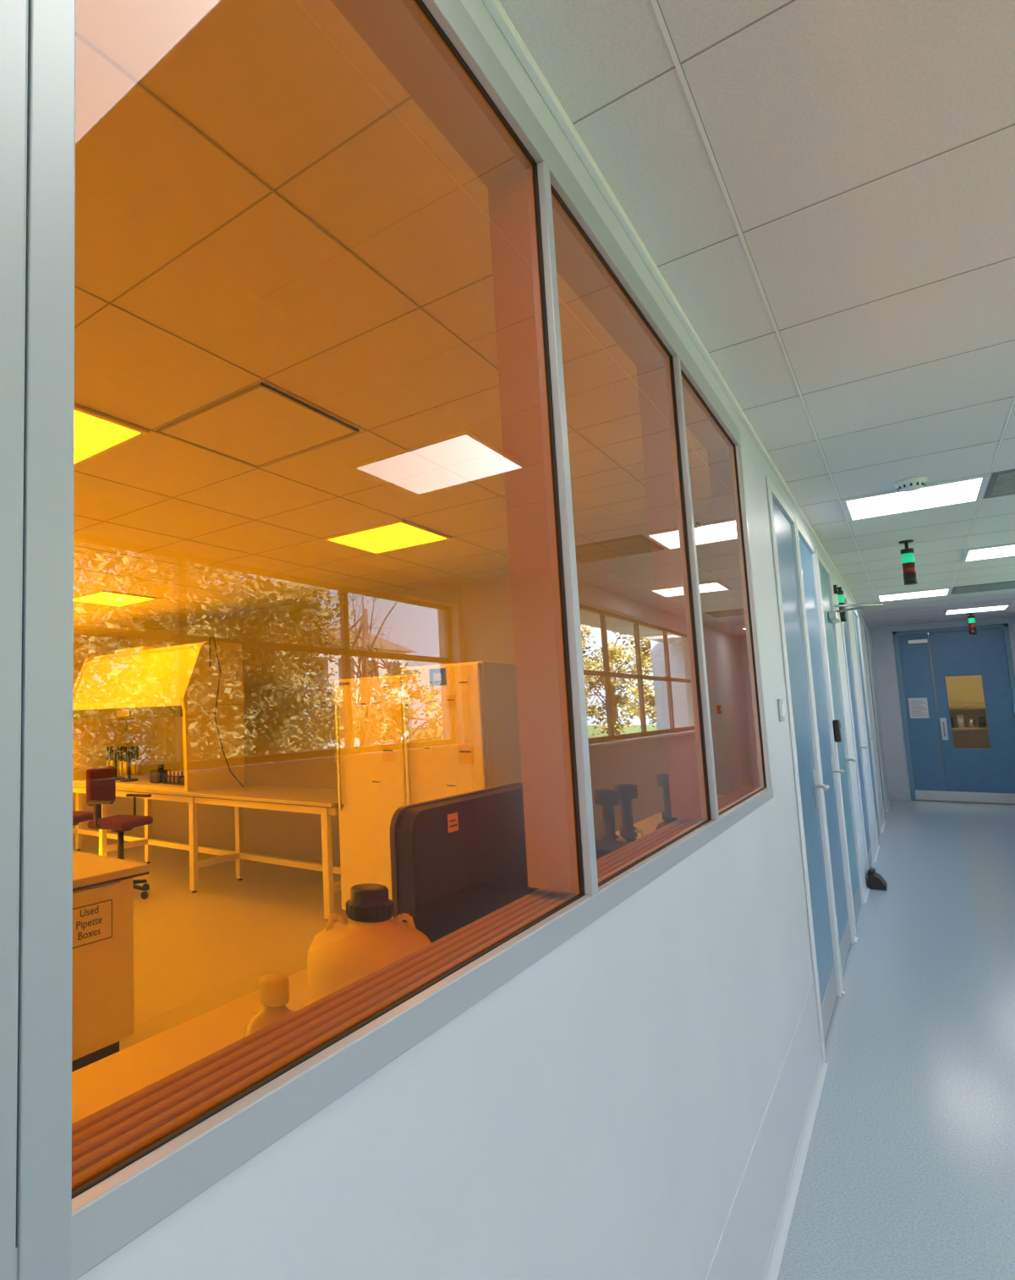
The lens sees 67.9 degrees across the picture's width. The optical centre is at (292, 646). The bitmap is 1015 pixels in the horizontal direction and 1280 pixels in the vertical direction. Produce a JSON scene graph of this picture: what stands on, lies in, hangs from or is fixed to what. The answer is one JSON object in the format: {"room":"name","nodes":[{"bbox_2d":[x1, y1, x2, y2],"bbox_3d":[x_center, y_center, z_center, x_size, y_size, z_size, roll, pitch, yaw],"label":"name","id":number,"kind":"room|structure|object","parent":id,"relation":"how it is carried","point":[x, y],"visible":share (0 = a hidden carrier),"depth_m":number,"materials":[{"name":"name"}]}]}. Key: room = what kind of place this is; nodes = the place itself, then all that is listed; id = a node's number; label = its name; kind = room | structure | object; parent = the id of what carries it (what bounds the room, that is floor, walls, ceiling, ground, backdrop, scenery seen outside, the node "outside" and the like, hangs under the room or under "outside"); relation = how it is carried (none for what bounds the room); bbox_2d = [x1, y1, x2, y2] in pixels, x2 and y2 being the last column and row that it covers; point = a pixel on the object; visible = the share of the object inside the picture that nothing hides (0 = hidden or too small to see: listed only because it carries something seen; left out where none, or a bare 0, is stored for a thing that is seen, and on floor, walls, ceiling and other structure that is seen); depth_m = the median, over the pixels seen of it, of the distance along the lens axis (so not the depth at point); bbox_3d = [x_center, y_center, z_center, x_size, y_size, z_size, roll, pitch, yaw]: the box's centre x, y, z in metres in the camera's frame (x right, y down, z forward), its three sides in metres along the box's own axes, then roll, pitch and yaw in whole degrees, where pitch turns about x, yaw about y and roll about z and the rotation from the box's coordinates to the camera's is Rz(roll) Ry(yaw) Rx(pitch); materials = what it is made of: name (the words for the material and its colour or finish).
{"room":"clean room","nodes":[
{"label":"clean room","id":0,"kind":"room"},
{"bbox_2d":[76,0,886,1279],"bbox_3d":[3.434,0.537,4.594,0.093,2.594,16.480,-6,-7,41],"label":"wall","id":1,"kind":"structure","parent":0,"point":[598,1113],"depth_m":1.08,"materials":[{"name":"paint"}]},
{"bbox_2d":[0,0,28,1279],"bbox_3d":[-0.198,0.234,0.369,0.008,2.564,0.120,-6,-7,41],"label":"trim","id":2,"kind":"structure","parent":1,"relation":"attached to","point":[13,13],"depth_m":0.43,"materials":[{"name":"grey metal"}]},
{"bbox_2d":[15,0,772,1279],"bbox_3d":[0.740,0.322,1.524,0.113,2.564,2.866,-6,-7,41],"label":"window","id":3,"kind":"structure","parent":1,"relation":"in","point":[324,765],"depth_m":0.65,"materials":[{"name":"orange glass"}]},
{"bbox_2d":[536,163,711,895],"bbox_3d":[0.727,-0.217,1.591,0.098,1.388,0.987,-6,-7,41],"label":"window","id":4,"kind":"structure","parent":3,"relation":"attached to","point":[649,787],"depth_m":1.49,"materials":[{"name":"orange glass"}]},
{"bbox_2d":[672,359,765,815],"bbox_3d":[1.348,-0.165,2.299,0.098,1.388,0.988,-6,-7,41],"label":"window","id":5,"kind":"structure","parent":3,"relation":"attached to","point":[730,660],"depth_m":2.25,"materials":[{"name":"orange glass"}]},
{"bbox_2d":[481,0,871,629],"bbox_3d":[3.440,-0.747,4.686,0.014,0.021,16.480,-6,-7,41],"label":"trim","id":6,"kind":"structure","parent":1,"relation":"attached to","point":[495,8],"depth_m":1.55,"materials":[{"name":"white metal"}]},
{"bbox_2d":[776,699,784,722],"bbox_3d":[1.974,0.257,2.865,0.014,0.090,0.090,-6,-7,41],"label":"light switch","id":7,"kind":"object","parent":1,"relation":"attached to","point":[779,702],"visible":1,"depth_m":2.84,"materials":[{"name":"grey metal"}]},
{"bbox_2d":[705,777,890,1279],"bbox_3d":[3.508,1.658,4.446,0.023,0.330,16.480,-6,-7,41],"label":"baseboard","id":8,"kind":"structure","parent":1,"relation":"attached to","point":[751,1244],"depth_m":2.05,"materials":[{"name":"white plastic"}]},
{"bbox_2d":[765,475,841,1062],"bbox_3d":[2.424,0.503,3.391,0.150,2.480,0.916,-6,-7,41],"label":"door","id":9,"kind":"structure","parent":1,"relation":"in","point":[811,820],"depth_m":3.39,"materials":[{"name":"blue laminate"}]},
{"bbox_2d":[793,517,853,990],"bbox_3d":[3.076,0.558,4.135,0.150,2.480,0.976,-6,-7,41],"label":"door","id":10,"kind":"structure","parent":1,"relation":"in","point":[820,696],"depth_m":4.18,"materials":[{"name":"blue laminate"}]},
{"bbox_2d":[831,719,842,742],"bbox_3d":[3.465,0.535,4.514,0.036,0.140,0.080,-6,-7,41],"label":"card reader","id":11,"kind":"object","parent":1,"relation":"attached to","point":[836,724],"visible":1,"depth_m":4.49,"materials":[{"name":"black plastic"}]},
{"bbox_2d":[814,549,864,935],"bbox_3d":[3.809,0.621,4.972,0.150,2.480,1.006,-6,-7,41],"label":"door","id":12,"kind":"structure","parent":1,"relation":"in","point":[842,759],"depth_m":5.02,"materials":[{"name":"blue laminate"}]},
{"bbox_2d":[827,602,882,623],"bbox_3d":[3.959,-0.236,5.135,0.328,0.089,0.390,-2,-6,2],"label":"door closer","id":13,"kind":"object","parent":12,"relation":"attached to","point":[833,616],"depth_m":5.07,"materials":[{"name":"silver metal"}]},
{"bbox_2d":[832,585,846,622],"bbox_3d":[4.393,-0.348,5.698,0.059,0.300,0.060,-6,-7,41],"label":"signal light","id":14,"kind":"object","parent":1,"relation":"attached to","point":[839,593],"visible":0.97,"depth_m":5.68,"materials":[{"name":"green plastic"}]},
{"bbox_2d":[836,583,874,870],"bbox_3d":[4.977,0.721,6.305,0.150,2.480,0.956,-6,-7,41],"label":"door","id":15,"kind":"structure","parent":1,"relation":"in","point":[845,626],"depth_m":6.41,"materials":[{"name":"blue laminate"}]},
{"bbox_2d":[498,0,1014,627],"bbox_3d":[4.517,-0.991,3.894,2.897,0.252,16.880,-6,-7,41],"label":"ceiling","id":16,"kind":"structure","parent":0,"point":[823,190],"depth_m":1.66,"materials":[{"name":"white tile"}]},
{"bbox_2d":[875,587,951,601],"bbox_3d":[6.626,-0.553,7.585,0.592,0.014,0.592,-6,-7,41],"label":"panel light","id":17,"kind":"object","parent":16,"relation":"in","point":[938,592],"depth_m":7.55,"materials":[{"name":"white plastic"}]},
{"bbox_2d":[840,473,988,521],"bbox_3d":[3.469,-0.823,3.980,0.592,0.014,0.592,-6,-7,41],"label":"panel light","id":18,"kind":"object","parent":16,"relation":"in","point":[967,489],"depth_m":3.95,"materials":[{"name":"white plastic"}]},
{"bbox_2d":[942,603,1011,614],"bbox_3d":[8.657,-0.469,8.996,0.592,0.014,0.592,-6,-7,41],"label":"panel light","id":19,"kind":"object","parent":16,"relation":"in","point":[1000,607],"depth_m":8.96,"materials":[{"name":"white plastic"}]},
{"bbox_2d":[951,580,1014,594],"bbox_3d":[7.078,-0.602,7.193,0.580,0.017,0.580,-6,-7,41],"label":"ceiling air vent","id":20,"kind":"object","parent":16,"relation":"in","point":[1003,585],"depth_m":7.17,"materials":[{"name":"grey metal"}]},
{"bbox_2d":[961,542,1014,562],"bbox_3d":[5.499,-0.739,5.391,0.592,0.014,0.592,-6,-7,41],"label":"panel light","id":21,"kind":"object","parent":16,"relation":"in","point":[1002,550],"depth_m":5.47,"materials":[{"name":"white plastic"}]},
{"bbox_2d":[984,469,1014,498],"bbox_3d":[3.920,-0.872,3.588,0.580,0.017,0.580,-6,-7,41],"label":"ceiling air vent","id":22,"kind":"object","parent":16,"relation":"in","point":[1001,484],"depth_m":3.73,"materials":[{"name":"grey metal"}]},
{"bbox_2d":[776,799,1014,1279],"bbox_3d":[4.606,1.778,3.675,2.847,0.120,16.780,-6,-7,41],"label":"floor","id":23,"kind":"structure","parent":0,"point":[908,1173],"depth_m":2.80,"materials":[{"name":"plastic"}]},
{"bbox_2d":[866,867,886,890],"bbox_3d":[4.640,1.840,5.638,0.110,0.140,0.180,-6,-7,41],"label":"wedge","id":24,"kind":"object","parent":23,"relation":"on","point":[875,881],"visible":1,"depth_m":5.59,"materials":[{"name":"black plastic"}]},
{"bbox_2d":[869,616,1014,800],"bbox_3d":[9.563,0.928,10.248,1.684,2.594,0.120,-6,-7,41],"label":"wall","id":25,"kind":"structure","parent":0,"point":[895,763],"depth_m":10.64,"materials":[{"name":"paint"}]},
{"bbox_2d":[891,623,1014,804],"bbox_3d":[9.572,0.971,10.211,1.230,2.500,0.160,-6,-7,41],"label":"door","id":26,"kind":"structure","parent":25,"relation":"in","point":[970,774],"depth_m":10.21,"materials":[{"name":"blue laminate"},{"name":"steel"},{"name":"amber tinted glass"}]},
{"bbox_2d":[908,697,929,718],"bbox_3d":[9.238,0.906,10.478,0.210,0.300,0.004,-6,-7,41],"label":"paper notice","id":27,"kind":"object","parent":26,"relation":"attached to","point":[917,706],"visible":1,"depth_m":10.48,"materials":[{"name":"white paper"}]},
{"bbox_2d":[897,634,990,782],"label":"window","id":28,"kind":"structure","parent":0,"point":[965,688],"depth_m":12.31,"materials":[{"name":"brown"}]},
{"bbox_3d":[10.777,2.350,11.275,4.300,0.100,2.820,-6,-7,41],"label":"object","id":29,"kind":"structure","parent":0,"visible":0},
{"bbox_2d":[937,702,987,729],"bbox_3d":[11.516,1.643,11.959,1.040,1.400,0.500,-6,-7,41],"label":"shelf","id":30,"kind":"object","parent":29,"relation":"on","point":[960,717],"visible":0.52,"depth_m":11.95,"materials":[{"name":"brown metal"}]},
{"bbox_3d":[-2.258,-0.779,4.166,7.693,0.252,8.400,-6,-7,41],"label":"ceiling","id":31,"kind":"structure","parent":0,"visible":0},
{"bbox_2d":[897,539,917,585],"bbox_3d":[4.353,-0.595,5.019,0.080,0.310,0.080,-6,-7,41],"label":"signal light","id":32,"kind":"object","parent":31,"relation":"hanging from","point":[907,556],"visible":1,"depth_m":5.00,"materials":[{"name":"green plastic"}]},
{"bbox_2d":[893,475,927,492],"bbox_3d":[3.175,-0.828,3.645,0.130,0.052,0.130,-6,-7,41],"label":"smoke detector","id":33,"kind":"object","parent":31,"relation":"attached to","point":[912,484],"visible":1,"depth_m":3.61,"materials":[{"name":"white paint"}]},
{"bbox_2d":[966,612,976,634],"bbox_3d":[9.022,-0.301,9.429,0.080,0.280,0.080,-6,-7,41],"label":"signal light","id":34,"kind":"object","parent":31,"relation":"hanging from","point":[970,619],"visible":1,"depth_m":9.41,"materials":[{"name":"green plastic"}]},
{"bbox_3d":[6.171,-0.445,7.877,0.093,0.144,0.900,-6,-7,41],"label":"wall","id":35,"kind":"structure","parent":0,"visible":0},
{"bbox_2d":[851,607,880,845],"bbox_3d":[6.227,0.828,7.732,0.150,2.480,0.956,-6,-7,41],"label":"door","id":36,"kind":"structure","parent":35,"relation":"in","point":[856,621],"depth_m":7.87,"materials":[{"name":"blue laminate"}]},
{"bbox_3d":[7.486,-0.333,9.379,0.093,0.144,0.900,-6,-7,41],"label":"wall","id":37,"kind":"structure","parent":0,"visible":0},
{"bbox_2d":[861,621,886,820],"bbox_3d":[7.543,0.940,9.234,0.150,2.480,0.956,-6,-7,41],"label":"door","id":38,"kind":"structure","parent":37,"relation":"in","point":[864,627],"depth_m":9.41,"materials":[{"name":"blue laminate"}]}
]}

